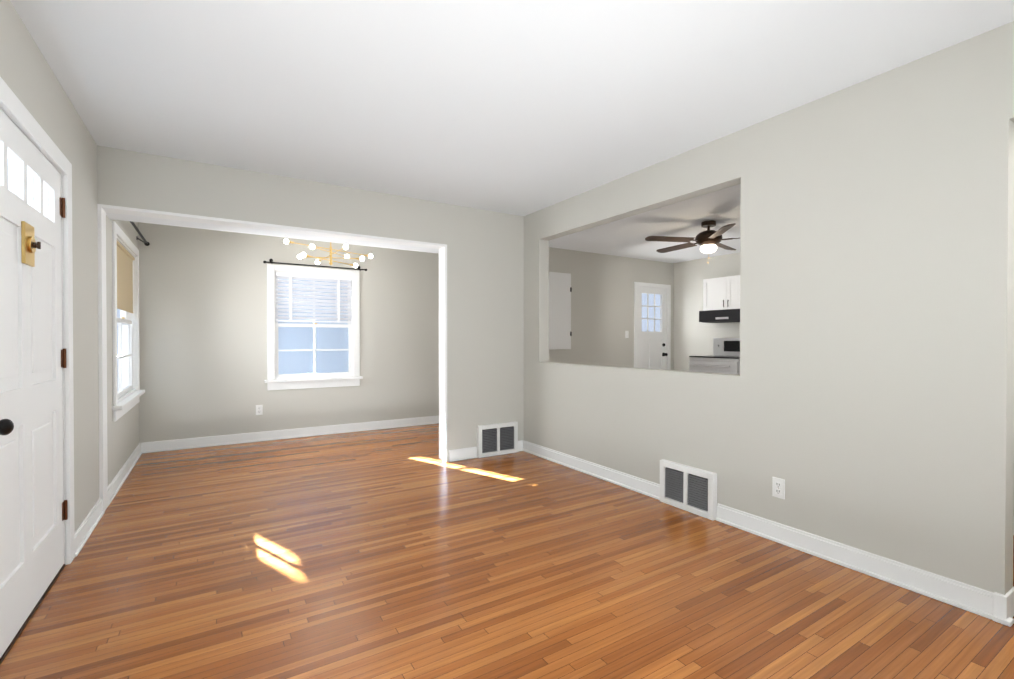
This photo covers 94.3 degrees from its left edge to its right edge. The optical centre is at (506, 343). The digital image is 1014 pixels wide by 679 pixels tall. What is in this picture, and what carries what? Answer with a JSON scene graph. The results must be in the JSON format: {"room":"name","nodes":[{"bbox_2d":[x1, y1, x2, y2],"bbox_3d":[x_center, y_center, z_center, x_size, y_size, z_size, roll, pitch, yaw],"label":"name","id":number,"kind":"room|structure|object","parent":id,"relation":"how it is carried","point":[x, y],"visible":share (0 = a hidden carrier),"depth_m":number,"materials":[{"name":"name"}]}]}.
{"room":"living room","nodes":[
{"label":"living room","id":0,"kind":"room"},
{"bbox_2d":[0,0,138,530],"bbox_3d":[-2.811,-0.090,3.161,0.120,2.460,4.060,0,1,-32],"label":"wall","id":1,"kind":"structure","parent":0,"point":[80,149],"depth_m":2.75,"materials":[{"name":"grey paint"}]},
{"bbox_2d":[0,109,67,657],"bbox_3d":[-1.982,0.137,1.969,0.123,1.992,1.088,0,1,-32],"label":"front door","id":2,"kind":"structure","parent":1,"relation":"in","point":[33,509],"depth_m":1.97,"materials":[{"name":"white wood"}]},
{"bbox_2d":[0,77,74,663],"bbox_3d":[-2.032,0.101,1.928,0.139,2.097,1.274,0,1,-32],"label":"door frame","id":3,"kind":"structure","parent":1,"relation":"attached to","point":[18,114],"depth_m":2.42,"materials":[{"name":"white wood"}]},
{"bbox_2d":[75,498,104,556],"bbox_3d":[-2.517,1.088,2.836,0.026,0.108,0.750,0,1,-32],"label":"baseboard","id":4,"kind":"structure","parent":1,"relation":"attached to","point":[86,527],"depth_m":2.79,"materials":[{"name":"white wood"}]},
{"bbox_2d":[108,443,141,505],"bbox_3d":[-3.279,1.078,4.059,0.026,0.108,1.818,0,1,-32],"label":"baseboard","id":5,"kind":"structure","parent":1,"relation":"attached to","point":[117,482],"depth_m":3.86,"materials":[{"name":"white wood"}]},
{"bbox_2d":[112,221,144,421],"bbox_3d":[-3.378,-0.171,4.127,0.180,1.525,1.410,0,1,-32],"label":"window","id":6,"kind":"structure","parent":1,"relation":"in","point":[127,392],"depth_m":4.25,"materials":[{"name":"white wood"}]},
{"bbox_2d":[130,221,149,245],"bbox_3d":[-3.311,-1.034,4.162,0.098,0.078,1.570,0,1,-32],"label":"curtain rod","id":7,"kind":"object","parent":1,"relation":"attached to","point":[146,243],"visible":0.5,"depth_m":4.44,"materials":[{"name":"black metal"}]},
{"bbox_2d":[106,213,438,253],"bbox_3d":[-1.432,-0.937,4.287,3.420,0.006,0.294,0,1,-32],"label":"soffit","id":8,"kind":"structure","parent":0,"point":[132,218],"depth_m":3.94,"materials":[{"name":"white paint"}]},
{"bbox_2d":[138,222,438,443],"bbox_3d":[-2.367,-0.111,5.758,3.380,2.460,0.120,0,1,-32],"label":"wall","id":9,"kind":"structure","parent":0,"point":[203,326],"depth_m":5.33,"materials":[{"name":"grey paint"}]},
{"bbox_2d":[256,405,262,414],"bbox_3d":[-2.842,0.762,5.393,0.070,0.114,0.009,0,1,-32],"label":"electrical outlet","id":10,"kind":"object","parent":9,"relation":"attached to","point":[259,409],"visible":1,"depth_m":5.39,"materials":[{"name":"white plastic"}]},
{"bbox_2d":[141,415,438,452],"bbox_3d":[-2.343,1.065,5.697,3.314,0.108,0.026,0,1,-32],"label":"baseboard","id":11,"kind":"structure","parent":9,"relation":"attached to","point":[171,445],"depth_m":5.49,"materials":[{"name":"white wood"}]},
{"bbox_2d":[264,264,362,389],"bbox_3d":[-2.343,-0.191,5.737,1.110,1.460,0.180,0,1,-32],"label":"window","id":12,"kind":"structure","parent":9,"relation":"in","point":[275,380],"depth_m":5.71,"materials":[{"name":"white wood"}]},
{"bbox_2d":[263,259,366,270],"bbox_3d":[-2.285,-0.950,5.677,1.178,0.072,0.091,0,1,-32],"label":"curtain rod","id":13,"kind":"object","parent":9,"relation":"attached to","point":[271,262],"visible":1,"depth_m":5.61,"materials":[{"name":"black metal"}]},
{"bbox_2d":[97,145,523,253],"bbox_3d":[-1.393,-1.134,4.224,3.420,0.390,0.440,0,1,-32],"label":"wall","id":14,"kind":"structure","parent":0,"point":[131,179],"depth_m":3.74,"materials":[{"name":"grey paint"}]},
{"bbox_2d":[447,245,523,461],"bbox_3d":[-0.236,0.091,4.778,0.880,2.070,0.140,0,1,-32],"label":"wall","id":15,"kind":"structure","parent":0,"point":[485,336],"depth_m":4.69,"materials":[{"name":"grey paint"}]},
{"bbox_2d":[97,204,446,510],"bbox_3d":[-1.688,0.099,3.874,2.540,2.070,0.152,0,1,-32],"label":"door frame","id":16,"kind":"structure","parent":15,"relation":"attached to","point":[102,210],"depth_m":3.48,"materials":[{"name":"white wood"}]},
{"bbox_2d":[449,447,476,461],"bbox_3d":[-0.423,1.074,4.571,0.295,0.108,0.026,0,1,-32],"label":"baseboard","id":17,"kind":"structure","parent":15,"relation":"attached to","point":[462,454],"depth_m":4.57,"materials":[{"name":"white wood"}]},
{"bbox_2d":[477,421,517,457],"bbox_3d":[-0.094,0.969,4.764,0.460,0.315,0.045,0,1,-32],"label":"air vent","id":18,"kind":"object","parent":15,"relation":"in","point":[497,439],"visible":0.96,"depth_m":4.74,"materials":[{"name":"grey metal"}]},
{"bbox_2d":[518,440,522,451],"bbox_3d":[0.134,1.071,4.918,0.079,0.108,0.026,0,1,-32],"label":"baseboard","id":19,"kind":"structure","parent":15,"relation":"attached to","point":[520,445],"depth_m":4.92,"materials":[{"name":"white wood"}]},
{"bbox_2d":[0,423,1013,678],"bbox_3d":[1.086,1.184,3.902,7.510,0.100,6.940,0,1,-32],"label":"floor","id":20,"kind":"structure","parent":0,"point":[396,553],"depth_m":2.20,"materials":[{"name":"brown wood"}]},
{"bbox_2d":[689,338,739,374],"bbox_3d":[3.142,0.515,6.790,0.710,1.190,0.760,0,1,-32],"label":"stove","id":21,"kind":"object","parent":20,"relation":"on","point":[724,357],"visible":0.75,"depth_m":6.79,"materials":[{"name":"white metal"}]},
{"bbox_2d":[10,0,1013,262],"bbox_3d":[1.086,-1.386,3.881,7.510,0.120,6.940,0,1,-32],"label":"ceiling","id":22,"kind":"structure","parent":0,"point":[518,106],"depth_m":2.35,"materials":[{"name":"white paint"}]},
{"bbox_2d":[284,239,372,267],"bbox_3d":[-1.869,-1.083,4.988,0.924,0.502,0.884,0,1,-32],"label":"chandelier","id":23,"kind":"object","parent":22,"relation":"hanging from","point":[312,246],"visible":0.96,"depth_m":4.97,"materials":[{"name":"gold metal"}]},
{"bbox_2d":[645,220,738,262],"bbox_3d":[2.204,-1.113,5.228,1.414,0.446,1.379,0,1,-32],"label":"ceiling fan","id":24,"kind":"object","parent":22,"relation":"hanging from","point":[708,240],"visible":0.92,"depth_m":5.11,"materials":[{"name":"brown wood"}]},
{"bbox_2d":[549,247,673,369],"bbox_3d":[1.541,-0.123,7.249,2.950,2.460,0.120,0,1,-32],"label":"wall","id":25,"kind":"structure","parent":0,"point":[602,306],"depth_m":7.13,"materials":[{"name":"grey paint"}]},
{"bbox_2d":[549,272,571,348],"bbox_3d":[0.649,-0.458,6.569,0.620,1.080,0.084,0,1,-32],"label":"upper cabinet","id":26,"kind":"object","parent":25,"relation":"attached to","point":[560,291],"visible":0.44,"depth_m":6.60,"materials":[{"name":"white wood"}]},
{"bbox_2d":[634,282,670,369],"bbox_3d":[2.352,0.060,7.744,0.860,2.085,0.139,0,1,-32],"label":"door frame","id":27,"kind":"structure","parent":25,"relation":"attached to","point":[668,322],"depth_m":7.81,"materials":[{"name":"white wood"}]},
{"bbox_2d":[637,286,667,369],"bbox_3d":[2.385,0.082,7.692,0.686,2.010,0.123,0,1,-32],"label":"kitchen door","id":28,"kind":"structure","parent":25,"relation":"in","point":[651,351],"depth_m":7.71,"materials":[{"name":"white wood"}]},
{"bbox_2d":[673,252,739,370],"bbox_3d":[3.980,-0.115,6.235,0.120,2.460,4.420,0,1,-32],"label":"wall","id":29,"kind":"structure","parent":0,"point":[693,336],"depth_m":7.61,"materials":[{"name":"grey paint"}]},
{"bbox_2d":[703,275,739,310],"bbox_3d":[3.299,-0.730,6.878,0.348,0.480,0.760,0,1,-32],"label":"upper cabinet","id":30,"kind":"object","parent":29,"relation":"attached to","point":[721,293],"visible":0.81,"depth_m":6.86,"materials":[{"name":"white wood"}]},
{"bbox_2d":[699,309,739,322],"bbox_3d":[3.263,-0.401,6.858,0.429,0.173,0.760,0,1,-32],"label":"range hood","id":31,"kind":"object","parent":30,"relation":"attached to","point":[722,316],"visible":0.73,"depth_m":6.78,"materials":[{"name":"black metal"}]},
{"bbox_2d":[524,21,1013,594],"bbox_3d":[1.385,-0.090,3.118,0.120,2.460,4.670,0,1,-32],"label":"wall","id":32,"kind":"structure","parent":0,"point":[877,318],"depth_m":2.39,"materials":[{"name":"grey paint"}]},
{"bbox_2d":[523,440,659,499],"bbox_3d":[0.643,1.077,4.181,0.026,0.108,1.815,0,1,-32],"label":"baseboard","id":33,"kind":"structure","parent":32,"relation":"attached to","point":[638,484],"depth_m":3.98,"materials":[{"name":"white wood"}]},
{"bbox_2d":[660,459,716,519],"bbox_3d":[1.231,0.989,3.219,0.045,0.300,0.430,0,1,-32],"label":"air vent","id":34,"kind":"object","parent":32,"relation":"in","point":[693,490],"visible":1,"depth_m":3.19,"materials":[{"name":"grey metal"}]},
{"bbox_2d":[772,477,784,498],"bbox_3d":[1.566,0.833,2.713,0.009,0.114,0.070,0,1,-32],"label":"electrical outlet","id":35,"kind":"object","parent":32,"relation":"attached to","point":[778,487],"visible":1,"depth_m":2.71,"materials":[{"name":"white plastic"}]},
{"bbox_2d":[716,503,992,619],"bbox_3d":[1.691,1.091,2.498,0.026,0.108,1.270,0,1,-32],"label":"baseboard","id":36,"kind":"structure","parent":32,"relation":"attached to","point":[969,598],"depth_m":2.33,"materials":[{"name":"white wood"}]},
{"bbox_2d":[992,587,1013,626],"bbox_3d":[2.093,1.093,1.969,0.162,0.112,0.054,0,1,-32],"label":"plinth","id":37,"kind":"object","parent":32,"relation":"attached to","point":[1003,609],"visible":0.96,"depth_m":1.94,"materials":[{"name":"white wood"}]},
{"label":"outside","id":38,"kind":"structure","parent":0,"visible":0},
{"bbox_2d":[278,279,347,373],"bbox_3d":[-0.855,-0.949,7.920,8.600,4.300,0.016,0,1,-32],"label":"window glass","id":39,"kind":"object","parent":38,"point":[309,334],"depth_m":6.71,"materials":[{"name":"blue"}]}
]}

